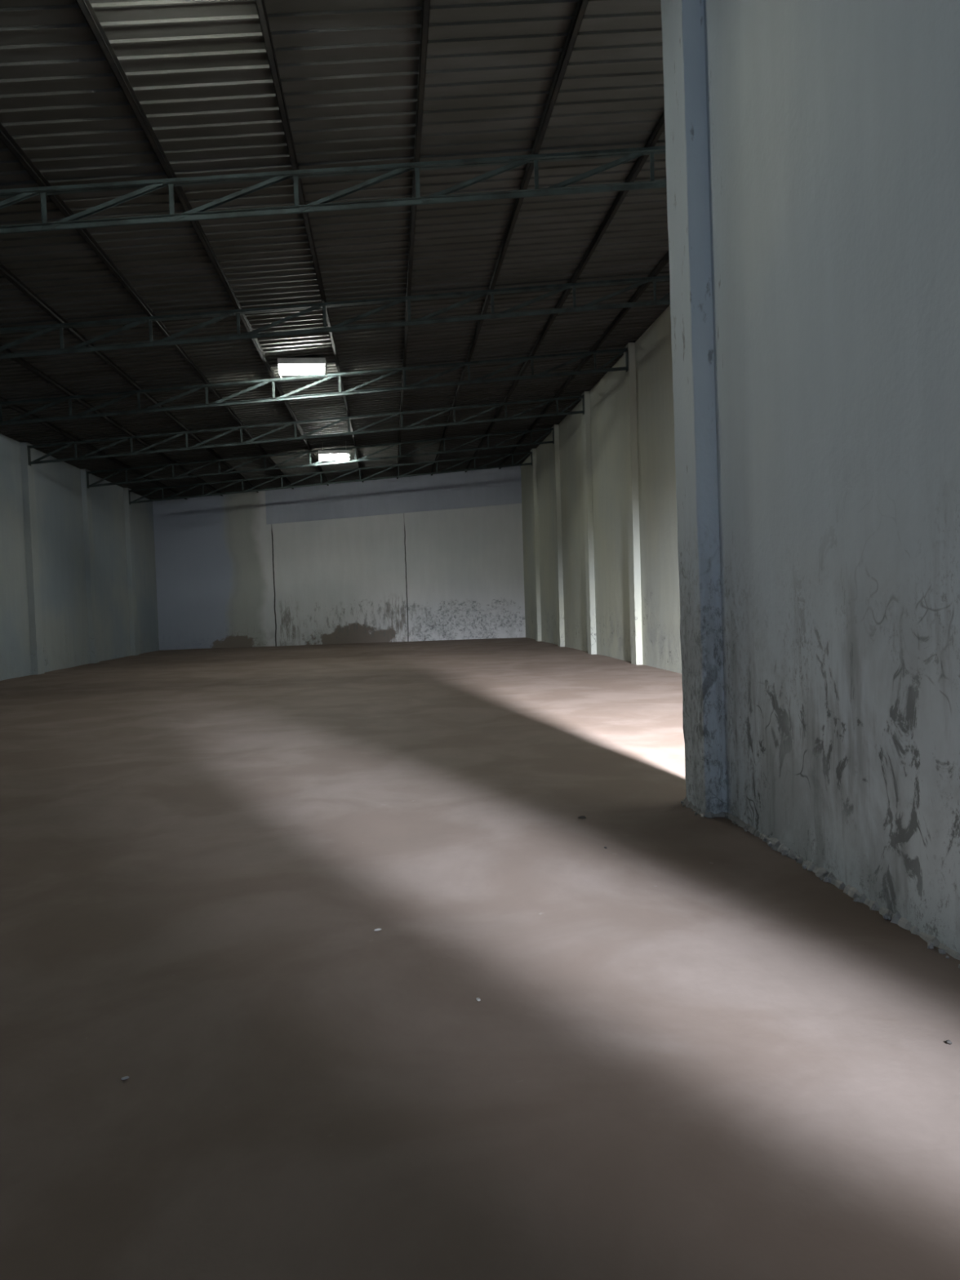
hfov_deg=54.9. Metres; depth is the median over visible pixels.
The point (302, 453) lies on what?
roof truss
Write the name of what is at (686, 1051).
floor
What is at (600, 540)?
wall
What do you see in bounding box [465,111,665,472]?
roof purlin
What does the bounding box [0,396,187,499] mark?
roof purlin
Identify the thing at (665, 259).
roof purlin
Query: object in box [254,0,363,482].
roof purlin
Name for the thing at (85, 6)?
roof purlin
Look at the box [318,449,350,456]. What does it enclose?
hood
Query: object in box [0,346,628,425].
roof truss
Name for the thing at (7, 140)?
roof purlin
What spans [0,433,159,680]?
wall
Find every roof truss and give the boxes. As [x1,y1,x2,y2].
[0,146,666,234]
[0,275,670,359]
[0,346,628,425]
[27,395,584,466]
[86,427,554,488]
[128,451,532,504]
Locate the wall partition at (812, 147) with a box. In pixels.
[661,0,959,968]
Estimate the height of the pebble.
0.011 m
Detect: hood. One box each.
[277,357,327,369]
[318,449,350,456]
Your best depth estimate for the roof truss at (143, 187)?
10.72 m
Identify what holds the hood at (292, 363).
attached to the ceiling lamp at (292, 364)
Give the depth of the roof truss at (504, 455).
33.70 m
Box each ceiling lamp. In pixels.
[277,356,327,377]
[318,440,350,461]
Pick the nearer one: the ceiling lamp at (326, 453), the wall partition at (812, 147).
the wall partition at (812, 147)
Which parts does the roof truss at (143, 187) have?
web post, web post, web post, web post, web post, web post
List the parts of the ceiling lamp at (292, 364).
plate, plate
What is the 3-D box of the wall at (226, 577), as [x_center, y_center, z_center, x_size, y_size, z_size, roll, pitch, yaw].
[-5.633,-3.413,37.957,14.920,7.214,0.250,-2,2,-6]
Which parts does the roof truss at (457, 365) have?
web post, web post, web post, web post, web post, web post, web post, web post, web post, web post, plate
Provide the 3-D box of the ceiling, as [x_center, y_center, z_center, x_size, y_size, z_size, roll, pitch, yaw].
[-3.468,-5.600,14.737,15.520,1.256,47.004,-2,2,-6]
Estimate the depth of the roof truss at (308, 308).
15.37 m
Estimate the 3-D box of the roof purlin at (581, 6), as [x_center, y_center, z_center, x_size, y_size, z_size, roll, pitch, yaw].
[0.260,-5.958,15.034,0.060,0.100,46.295,-2,2,-6]
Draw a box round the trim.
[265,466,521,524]
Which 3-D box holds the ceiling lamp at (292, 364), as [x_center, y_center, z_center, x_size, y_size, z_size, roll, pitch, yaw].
[-3.633,-5.612,18.942,0.960,0.372,0.500,-2,2,-6]
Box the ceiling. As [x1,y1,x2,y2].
[0,0,670,499]
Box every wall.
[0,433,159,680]
[152,490,525,649]
[520,304,681,673]
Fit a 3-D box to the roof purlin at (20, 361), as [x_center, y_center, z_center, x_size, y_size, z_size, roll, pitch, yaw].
[-8.135,-4.996,14.248,0.060,0.100,46.295,-2,2,-6]
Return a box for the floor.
[0,637,959,1279]
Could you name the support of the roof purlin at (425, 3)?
attached to the ceiling
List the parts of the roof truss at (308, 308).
web post, web post, web post, web post, web post, web post, web post, web post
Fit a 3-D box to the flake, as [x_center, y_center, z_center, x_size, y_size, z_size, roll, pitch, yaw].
[-1.147,1.414,2.986,0.025,0.006,0.013,-3,3,-35]
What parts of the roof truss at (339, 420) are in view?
plate, web post, web post, web post, web post, web post, web post, web post, web post, web post, web post, plate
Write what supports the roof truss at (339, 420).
attached to the wall at (78, 585)
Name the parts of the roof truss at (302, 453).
plate, web post, web post, web post, plate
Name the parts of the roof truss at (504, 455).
plate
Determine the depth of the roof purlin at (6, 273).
16.69 m

